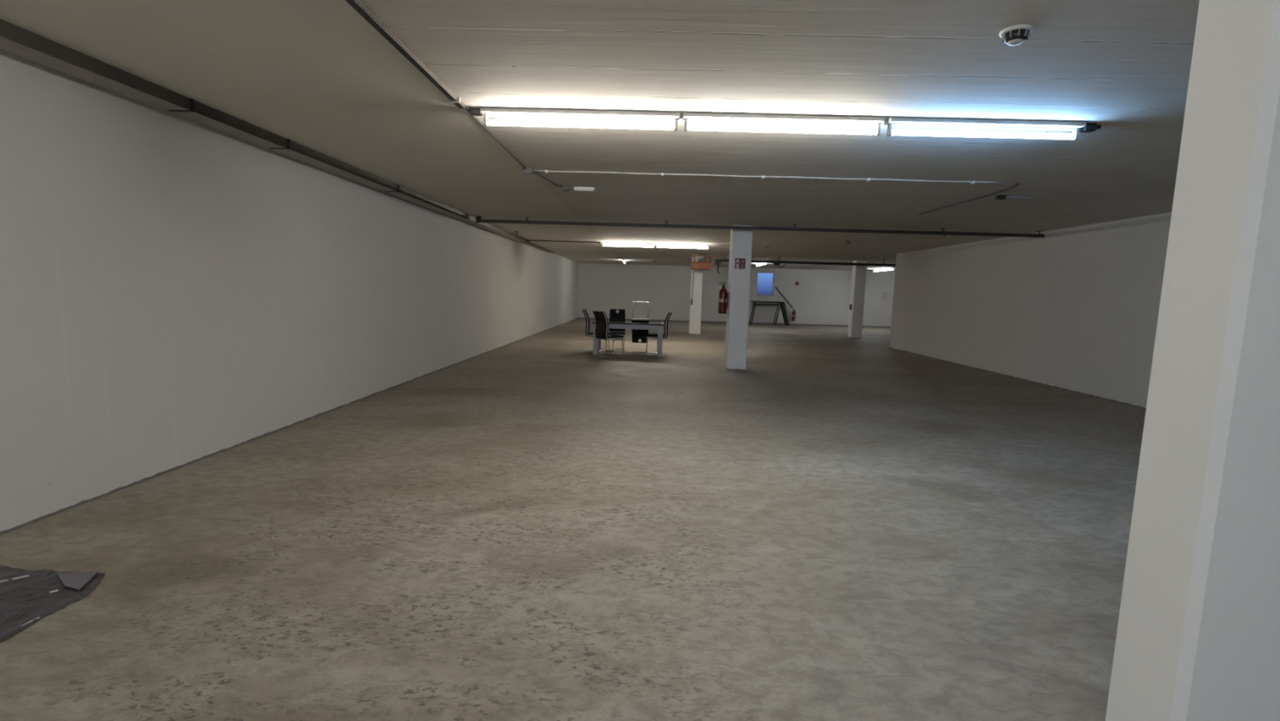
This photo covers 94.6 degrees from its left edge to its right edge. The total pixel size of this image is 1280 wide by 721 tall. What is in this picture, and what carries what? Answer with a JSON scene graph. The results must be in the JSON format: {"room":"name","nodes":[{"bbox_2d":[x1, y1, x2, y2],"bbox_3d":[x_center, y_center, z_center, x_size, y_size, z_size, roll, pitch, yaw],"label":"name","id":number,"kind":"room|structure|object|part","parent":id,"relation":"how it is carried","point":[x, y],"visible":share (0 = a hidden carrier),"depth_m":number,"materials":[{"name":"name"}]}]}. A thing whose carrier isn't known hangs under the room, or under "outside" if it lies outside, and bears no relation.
{"room":"empty basement","nodes":[
{"label":"empty basement","id":0,"kind":"room"},
{"bbox_2d":[0,48,578,534],"bbox_3d":[-3.593,-1.482,12.541,0.250,2.800,35.120,2,7,1],"label":"wall","id":1,"kind":"structure","parent":0,"point":[176,291],"depth_m":4.71,"materials":[{"name":"white paint"}]},
{"bbox_2d":[0,318,1146,720],"bbox_3d":[5.834,0.292,12.574,19.200,0.200,35.620,2,7,1],"label":"floor","id":2,"kind":"structure","parent":0,"point":[834,526],"depth_m":3.35,"materials":[{"name":"concrete"}]},
{"bbox_2d":[0,564,104,642],"bbox_3d":[-3.098,1.093,2.625,1.006,0.035,0.947,2,7,1],"label":"rug","id":3,"kind":"object","parent":2,"relation":"on","point":[27,597],"visible":1,"depth_m":2.77,"materials":[{"name":"fabric"}]},
{"bbox_2d":[582,309,606,352],"bbox_3d":[-1.092,-0.711,14.193,0.601,1.019,0.424,1,7,-3],"label":"dining chair","id":4,"kind":"object","parent":2,"relation":"on","point":[588,332],"visible":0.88,"depth_m":13.99,"materials":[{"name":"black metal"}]},
{"bbox_3d":[-1.289,-0.913,14.161,0.194,0.620,0.410,1,7,-3],"label":"backrest","id":5,"kind":"part","parent":4,"relation":"part of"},
{"bbox_3d":[-1.051,-0.405,14.232,0.501,0.406,0.395,1,7,-3],"label":"frame","id":6,"kind":"part","parent":4,"relation":"part of","materials":[{"name":"silver metal"}]},
{"bbox_2d":[592,311,623,357],"bbox_3d":[-0.726,-0.602,13.363,0.601,1.019,0.424,-3,8,-36],"label":"dining chair","id":7,"kind":"object","parent":2,"relation":"on","point":[602,321],"visible":1,"depth_m":13.21,"materials":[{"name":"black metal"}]},
{"bbox_3d":[-0.885,-0.791,13.221,0.194,0.620,0.410,-3,8,-36],"label":"backrest","id":8,"kind":"part","parent":7,"relation":"part of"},
{"bbox_3d":[-0.695,-0.300,13.428,0.501,0.406,0.395,-3,8,-36],"label":"frame","id":9,"kind":"part","parent":7,"relation":"part of","materials":[{"name":"silver metal"}]},
{"bbox_3d":[-0.668,-0.553,13.412,0.435,0.045,0.420,-3,8,-36],"label":"seat","id":10,"kind":"part","parent":7,"relation":"part of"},
{"bbox_2d":[608,308,625,351],"bbox_3d":[-0.577,-0.768,14.801,0.424,1.019,0.601,1,7,-1],"label":"dining chair","id":11,"kind":"object","parent":2,"relation":"on","point":[614,316],"visible":0.81,"depth_m":14.90,"materials":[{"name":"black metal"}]},
{"bbox_3d":[-0.584,-0.458,14.788,0.395,0.406,0.501,1,7,-1],"label":"frame","id":12,"kind":"part","parent":11,"relation":"part of","materials":[{"name":"silver metal"}]},
{"bbox_3d":[-0.576,-0.707,14.734,0.420,0.045,0.435,1,7,-1],"label":"seat","id":13,"kind":"part","parent":11,"relation":"part of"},
{"bbox_3d":[-0.575,-0.990,14.980,0.410,0.620,0.194,1,7,-1],"label":"backrest","id":14,"kind":"part","parent":11,"relation":"part of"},
{"bbox_2d":[592,320,663,356],"bbox_3d":[-0.272,-0.539,14.081,1.640,0.753,0.960,2,7,1],"label":"dining table","id":15,"kind":"object","parent":2,"relation":"on","point":[658,326],"visible":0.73,"depth_m":13.61,"materials":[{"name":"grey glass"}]},
{"bbox_3d":[-1.024,-0.498,13.692,0.110,0.720,0.110,2,7,1],"label":"leg","id":16,"kind":"part","parent":15,"relation":"part of","materials":[{"name":"grey paint"}]},
{"bbox_3d":[-1.009,-0.592,14.496,0.110,0.720,0.110,2,7,1],"label":"leg","id":17,"kind":"part","parent":15,"relation":"part of","materials":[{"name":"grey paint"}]},
{"bbox_3d":[0.465,-0.453,13.669,0.110,0.720,0.110,2,7,1],"label":"leg","id":18,"kind":"part","parent":15,"relation":"part of","materials":[{"name":"grey paint"}]},
{"bbox_2d":[631,301,648,342],"bbox_3d":[0.009,-0.918,14.395,0.424,1.019,0.601,2,7,1],"label":"dining chair","id":19,"kind":"object","parent":2,"relation":"on","point":[637,334],"visible":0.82,"depth_m":14.54,"materials":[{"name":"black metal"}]},
{"bbox_3d":[0.008,-0.744,14.621,0.410,0.620,0.194,2,7,1],"label":"backrest","id":20,"kind":"part","parent":19,"relation":"part of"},
{"bbox_3d":[0.010,-0.962,14.315,0.420,0.045,0.435,2,7,1],"label":"seat","id":21,"kind":"part","parent":19,"relation":"part of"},
{"bbox_3d":[0.017,-1.216,14.310,0.395,0.406,0.501,2,7,1],"label":"frame","id":22,"kind":"part","parent":19,"relation":"part of","materials":[{"name":"silver metal"}]},
{"bbox_2d":[645,311,672,355],"bbox_3d":[0.452,-0.645,14.013,0.601,1.019,0.424,2,7,3],"label":"dining chair","id":23,"kind":"object","parent":2,"relation":"on","point":[666,321],"visible":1,"depth_m":13.82,"materials":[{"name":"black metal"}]},
{"bbox_3d":[0.377,-0.595,14.022,0.435,0.045,0.420,2,7,3],"label":"seat","id":24,"kind":"part","parent":23,"relation":"part of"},
{"bbox_3d":[0.394,-0.343,14.051,0.501,0.406,0.395,2,7,3],"label":"frame","id":25,"kind":"part","parent":23,"relation":"part of","materials":[{"name":"silver metal"}]},
{"bbox_3d":[0.661,-0.837,13.980,0.194,0.620,0.410,2,7,3],"label":"backrest","id":26,"kind":"part","parent":23,"relation":"part of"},
{"bbox_2d":[688,255,703,334],"bbox_3d":[2.013,-2.356,21.287,0.400,2.800,0.400,2,7,1],"label":"concrete pillar","id":27,"kind":"structure","parent":2,"relation":"on","point":[695,312],"depth_m":21.12,"materials":[{"name":"white concrete"}]},
{"bbox_2d":[724,225,752,369],"bbox_3d":[1.944,-1.225,11.693,0.380,2.800,0.380,2,7,1],"label":"concrete pillar","id":28,"kind":"structure","parent":2,"relation":"on","point":[740,240],"depth_m":11.53,"materials":[{"name":"white concrete"}]},
{"bbox_2d":[718,282,728,313],"bbox_3d":[1.657,-1.245,11.764,0.182,0.618,0.173,7,9,41],"label":"fire extinguisher","id":29,"kind":"object","parent":28,"relation":"attached to","point":[723,294],"visible":1,"depth_m":11.71,"materials":[{"name":"red metal"}]},
{"bbox_2d":[734,257,745,268],"bbox_3d":[1.935,-1.873,11.422,0.200,0.200,0.007,2,7,1],"label":"safety sign","id":30,"kind":"object","parent":28,"relation":"attached to","point":[740,263],"visible":1,"depth_m":11.42,"materials":[{"name":"plastic"}]},
{"bbox_2d":[749,300,788,325],"bbox_3d":[6.435,-2.357,29.412,1.886,1.155,0.612,2,7,1],"label":"trestle table","id":31,"kind":"object","parent":2,"relation":"on","point":[782,305],"visible":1,"depth_m":29.18,"materials":[{"name":"black metal"}]},
{"bbox_3d":[5.612,-2.381,29.676,0.238,1.093,0.049,4,7,19],"label":"leg","id":32,"kind":"part","parent":31,"relation":"part of","materials":[{"name":"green metal"}]},
{"bbox_3d":[5.603,-2.323,29.180,0.238,1.093,0.049,0,7,-17],"label":"leg","id":33,"kind":"part","parent":31,"relation":"part of","materials":[{"name":"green metal"}]},
{"bbox_3d":[6.821,-2.345,29.658,0.258,1.094,0.050,4,7,17],"label":"leg","id":34,"kind":"part","parent":31,"relation":"part of","materials":[{"name":"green metal"}]},
{"bbox_3d":[6.812,-2.286,29.162,0.258,1.094,0.050,0,7,-16],"label":"leg","id":35,"kind":"part","parent":31,"relation":"part of","materials":[{"name":"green metal"}]},
{"bbox_3d":[7.176,-2.302,29.405,0.400,1.080,0.560,2,7,1],"label":"panel","id":36,"kind":"part","parent":31,"relation":"part of","materials":[{"name":"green metal"}]},
{"bbox_2d":[847,260,866,337],"bbox_3d":[7.953,-2.230,21.644,0.390,2.800,0.400,2,7,1],"label":"concrete pillar","id":37,"kind":"structure","parent":2,"relation":"on","point":[857,287],"depth_m":21.48,"materials":[{"name":"white concrete"}]},
{"bbox_2d":[1105,0,1279,720],"bbox_3d":[1.839,-0.054,1.754,0.420,2.800,0.275,2,7,1],"label":"concrete pillar","id":38,"kind":"structure","parent":2,"relation":"on","point":[1197,637],"depth_m":1.71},
{"bbox_2d":[486,113,675,120],"bbox_3d":[-0.440,-1.804,4.388,1.400,0.012,0.036,2,7,1],"label":"fluorescent tube","id":39,"kind":"object","parent":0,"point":[510,115],"depth_m":4.37,"materials":[{"name":"white glass"}]},
{"bbox_2d":[0,0,1199,271],"bbox_3d":[5.919,-2.711,12.220,19.200,0.250,35.620,2,7,1],"label":"ceiling","id":40,"kind":"structure","parent":0,"point":[317,75],"depth_m":3.96,"materials":[{"name":"concrete"}]},
{"bbox_2d":[0,18,530,243],"bbox_3d":[-3.344,-2.034,5.719,0.221,0.091,21.690,2,7,1],"label":"cable tray","id":41,"kind":"object","parent":40,"relation":"attached to","point":[15,39],"visible":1,"depth_m":4.29,"materials":[{"name":"metal"}]},
{"bbox_2d":[345,0,465,108],"bbox_3d":[-1.369,-1.284,-0.403,0.059,0.031,9.430,2,7,1],"label":"cable trunking","id":42,"kind":"object","parent":40,"relation":"attached to","point":[357,5],"visible":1,"depth_m":3.23,"materials":[{"name":"metal"}]},
{"bbox_2d":[469,107,482,115],"bbox_3d":[-1.214,-1.841,4.378,0.080,0.040,0.060,2,7,1],"label":"box","id":43,"kind":"object","parent":40,"relation":"attached to","point":[473,111],"visible":0.89,"depth_m":4.35,"materials":[{"name":"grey plastic"}]},
{"bbox_2d":[465,106,526,168],"bbox_3d":[-1.260,-1.968,5.371,0.026,0.018,2.160,2,7,0],"label":"cable","id":44,"kind":"object","parent":40,"relation":"attached to","point":[466,107],"visible":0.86,"depth_m":5.18,"materials":[{"name":"grey metal"}]},
{"bbox_2d":[521,167,533,174],"bbox_3d":[-1.235,-2.085,6.505,0.120,0.056,0.100,2,7,1],"label":"junction box","id":45,"kind":"object","parent":40,"relation":"attached to","point":[529,171],"visible":1,"depth_m":6.46,"materials":[{"name":"grey plastic"}]},
{"bbox_2d":[528,242,554,253],"bbox_3d":[-3.140,-3.598,18.830,0.060,0.050,4.680,2,7,1],"label":"wall rail","id":46,"kind":"object","parent":40,"relation":"attached to","point":[531,243],"visible":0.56,"depth_m":18.69,"materials":[{"name":"metal"}]},
{"bbox_2d":[533,171,562,186],"bbox_3d":[-1.126,-2.163,7.051,0.062,0.018,1.008,3,7,12],"label":"cable","id":47,"kind":"object","parent":40,"relation":"attached to","point":[542,176],"visible":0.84,"depth_m":7.09,"materials":[{"name":"brown plastic"}]},
{"bbox_2d":[528,240,600,243],"bbox_3d":[-2.108,-3.270,16.221,2.060,0.030,0.040,2,7,1],"label":"cable trunking","id":48,"kind":"object","parent":40,"relation":"attached to","point":[528,240],"visible":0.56,"depth_m":16.20,"materials":[{"name":"metal"}]},
{"bbox_2d":[562,186,569,191],"bbox_3d":[-0.949,-2.209,7.603,0.090,0.050,0.100,2,7,1],"label":"junction box","id":49,"kind":"object","parent":40,"relation":"attached to","point":[564,188],"visible":1,"depth_m":7.55,"materials":[{"name":"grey plastic"}]},
{"bbox_2d":[480,106,679,131],"bbox_3d":[-0.440,-1.784,4.391,1.460,0.112,0.144,2,7,1],"label":"tube light","id":50,"kind":"object","parent":40,"relation":"attached to","point":[486,112],"visible":1,"depth_m":4.37,"materials":[{"name":"white metal"}]},
{"bbox_2d":[573,186,594,191],"bbox_3d":[-0.719,-2.204,7.609,0.260,0.050,0.070,2,7,1],"label":"emergency light","id":51,"kind":"object","parent":40,"relation":"attached to","point":[575,188],"visible":1,"depth_m":7.58,"materials":[{"name":"white plastic"}]},
{"bbox_2d":[574,189,593,191],"bbox_3d":[-0.720,-2.186,7.611,0.240,0.015,0.056,2,7,1],"label":"diffuser","id":52,"kind":"object","parent":51,"relation":"attached to","point":[581,190],"depth_m":7.59,"materials":[{"name":"white plastic"}]},
{"bbox_2d":[601,241,654,247],"bbox_3d":[-0.320,-3.175,16.199,1.450,0.112,0.144,2,7,1],"label":"tube light","id":53,"kind":"object","parent":40,"relation":"attached to","point":[615,243],"visible":1,"depth_m":16.18,"materials":[{"name":"white metal"}]},
{"bbox_2d":[655,243,709,248],"bbox_3d":[1.159,-3.131,16.176,1.450,0.112,0.144,2,7,1],"label":"tube light","id":54,"kind":"object","parent":40,"relation":"attached to","point":[674,245],"visible":1,"depth_m":16.15,"materials":[{"name":"white metal"}]},
{"bbox_2d":[690,253,711,305],"bbox_3d":[2.071,-2.775,20.330,0.670,1.739,0.340,2,7,1],"label":"hoist","id":55,"kind":"object","parent":40,"relation":"hanging from","point":[700,264],"visible":1,"depth_m":20.12,"materials":[{"name":"orange paint"}]},
{"bbox_3d":[2.343,-3.463,20.244,0.165,0.220,0.240,2,7,1],"label":"mounting plate","id":56,"kind":"part","parent":55,"relation":"part of","materials":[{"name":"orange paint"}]},
{"bbox_2d":[475,215,1044,237],"bbox_3d":[2.191,-2.479,10.967,10.500,0.124,0.100,2,7,1],"label":"rail","id":57,"kind":"object","parent":40,"relation":"attached to","point":[478,219],"visible":1,"depth_m":10.94,"materials":[{"name":"metal"}]},
{"bbox_2d":[755,262,767,266],"bbox_3d":[5.043,-4.005,24.511,0.144,0.112,2.300,2,7,1],"label":"tube light","id":58,"kind":"object","parent":40,"relation":"attached to","point":[757,264],"visible":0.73,"depth_m":24.70,"materials":[{"name":"white metal"}]},
{"bbox_2d":[533,169,1005,184],"bbox_3d":[1.417,-2.025,6.530,5.187,0.029,0.067,2,7,1],"label":"conduit","id":59,"kind":"object","parent":40,"relation":"attached to","point":[545,171],"visible":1,"depth_m":6.53,"materials":[{"name":"plastic"}]},
{"bbox_2d":[682,111,885,135],"bbox_3d":[1.049,-1.739,4.368,1.460,0.112,0.144,2,7,1],"label":"tube light","id":60,"kind":"object","parent":40,"relation":"attached to","point":[876,122],"visible":1,"depth_m":4.35,"materials":[{"name":"white metal"}]},
{"bbox_2d":[715,254,895,266],"bbox_3d":[8.948,-3.316,20.139,12.720,0.234,0.090,2,7,1],"label":"rail","id":61,"kind":"object","parent":40,"relation":"hanging from","point":[725,260],"visible":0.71,"depth_m":20.17,"materials":[{"name":"metal"}]},
{"bbox_2d":[714,259,721,273],"bbox_3d":[2.669,-3.220,20.267,0.230,0.460,0.126,2,7,1],"label":"trolley","id":62,"kind":"object","parent":61,"relation":"hanging from","point":[717,262],"visible":1,"depth_m":20.23,"materials":[{"name":"black metal"}]},
{"bbox_3d":[2.679,-3.388,20.247,0.200,0.120,0.126,2,7,1],"label":"plate","id":63,"kind":"part","parent":62,"relation":"part of","materials":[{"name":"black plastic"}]},
{"bbox_2d":[773,261,784,266],"bbox_3d":[4.772,-3.286,20.220,0.371,0.199,0.126,2,7,1],"label":"trolley","id":64,"kind":"object","parent":61,"relation":"hanging from","point":[776,263],"visible":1,"depth_m":20.16,"materials":[{"name":"black metal"}]},
{"bbox_3d":[4.688,-3.328,20.217,0.200,0.120,0.126,2,7,1],"label":"plate","id":65,"kind":"part","parent":64,"relation":"part of","materials":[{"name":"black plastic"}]},
{"bbox_2d":[872,266,895,271],"bbox_3d":[10.928,-4.074,26.508,0.144,0.112,2.300,2,7,1],"label":"tube light","id":66,"kind":"object","parent":40,"relation":"attached to","point":[891,268],"visible":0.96,"depth_m":26.36,"materials":[{"name":"white metal"}]},
{"bbox_2d":[918,182,1019,214],"bbox_3d":[4.287,-2.101,7.818,0.106,0.018,2.624,2,7,3],"label":"cable","id":67,"kind":"object","parent":40,"relation":"attached to","point":[1018,184],"visible":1,"depth_m":7.60,"materials":[{"name":"metal"}]},
{"bbox_2d":[883,116,1086,140],"bbox_3d":[2.518,-1.695,4.346,1.400,0.112,0.144,2,7,1],"label":"tube light","id":68,"kind":"object","parent":40,"relation":"attached to","point":[891,122],"visible":1,"depth_m":4.33,"materials":[{"name":"white metal"}]},
{"bbox_2d":[995,195,1029,199],"bbox_3d":[4.619,-2.019,7.330,0.390,0.050,0.060,2,7,1],"label":"emergency light","id":69,"kind":"object","parent":40,"relation":"attached to","point":[997,197],"visible":1,"depth_m":7.30,"materials":[{"name":"black plastic"}]},
{"bbox_2d":[999,23,1034,45],"bbox_3d":[1.821,-1.566,2.864,0.144,0.060,0.144,2,7,1],"label":"smoke detector","id":70,"kind":"object","parent":40,"relation":"attached to","point":[1014,35],"visible":1,"depth_m":2.83,"materials":[{"name":"white plastic"}]},
{"bbox_2d":[1079,122,1101,132],"bbox_3d":[3.291,-1.698,4.311,0.125,0.055,0.060,2,7,1],"label":"box","id":71,"kind":"object","parent":40,"relation":"attached to","point":[1090,126],"visible":0.94,"depth_m":4.29,"materials":[{"name":"black plastic"}]},
{"bbox_2d":[613,243,653,244],"bbox_3d":[-0.320,-3.195,16.196,1.390,0.012,0.036,2,7,1],"label":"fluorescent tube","id":72,"kind":"object","parent":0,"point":[613,243],"depth_m":16.17,"materials":[{"name":"white glass"}]},
{"bbox_2d":[657,244,707,246],"bbox_3d":[1.159,-3.151,16.174,1.390,0.012,0.036,2,7,1],"label":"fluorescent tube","id":73,"kind":"object","parent":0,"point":[673,245],"depth_m":16.14,"materials":[{"name":"white glass"}]},
{"bbox_2d":[577,262,895,326],"bbox_3d":[6.203,-3.262,29.959,19.200,2.800,0.250,2,7,1],"label":"wall","id":74,"kind":"structure","parent":0,"point":[820,296],"depth_m":29.85,"materials":[{"name":"white paint"}]},
{"bbox_2d":[577,317,890,327],"bbox_3d":[6.162,-1.886,29.989,18.700,0.060,0.015,2,7,1],"label":"baseboard","id":75,"kind":"structure","parent":74,"relation":"attached to","point":[578,317],"depth_m":29.98,"materials":[{"name":"grey"}]},
{"bbox_2d":[755,271,773,296],"bbox_3d":[6.309,-3.849,29.798,0.940,1.190,0.170,2,7,1],"label":"window","id":76,"kind":"structure","parent":74,"relation":"in","point":[765,280],"depth_m":29.84,"materials":[{"name":"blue glass"}]},
{"bbox_2d":[774,286,792,307],"bbox_3d":[7.259,-3.189,29.792,0.957,1.048,0.052,2,7,1],"label":"bar","id":77,"kind":"object","parent":74,"relation":"attached to","point":[775,286],"visible":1,"depth_m":29.77,"materials":[{"name":"brown metal"}]},
{"bbox_2d":[791,308,795,320],"bbox_3d":[7.746,-2.311,29.815,0.170,0.606,0.178,7,9,41],"label":"fire extinguisher","id":78,"kind":"object","parent":74,"relation":"attached to","point":[793,313],"visible":1,"depth_m":29.76,"materials":[{"name":"red metal"}]},
{"bbox_2d":[881,292,888,299],"bbox_3d":[12.303,-3.260,29.705,0.280,0.360,0.030,2,7,1],"label":"wall panel","id":79,"kind":"object","parent":74,"relation":"attached to","point":[884,295],"visible":1,"depth_m":29.69,"materials":[{"name":"grey plastic"}]},
{"bbox_2d":[687,118,877,125],"bbox_3d":[1.049,-1.759,4.366,1.400,0.012,0.036,2,7,1],"label":"fluorescent tube","id":80,"kind":"object","parent":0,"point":[713,120],"depth_m":4.35,"materials":[{"name":"white glass"}]},
{"bbox_2d":[892,123,1075,130],"bbox_3d":[2.519,-1.715,4.344,1.340,0.012,0.036,2,7,1],"label":"fluorescent tube","id":81,"kind":"object","parent":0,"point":[917,125],"depth_m":4.33,"materials":[{"name":"white glass"}]},
{"bbox_2d":[888,212,1171,408],"bbox_3d":[7.477,-0.432,6.306,0.250,2.800,22.900,2,7,1],"label":"wall","id":82,"kind":"structure","parent":0,"point":[1076,308],"depth_m":10.74,"materials":[{"name":"white paint"}]}
]}

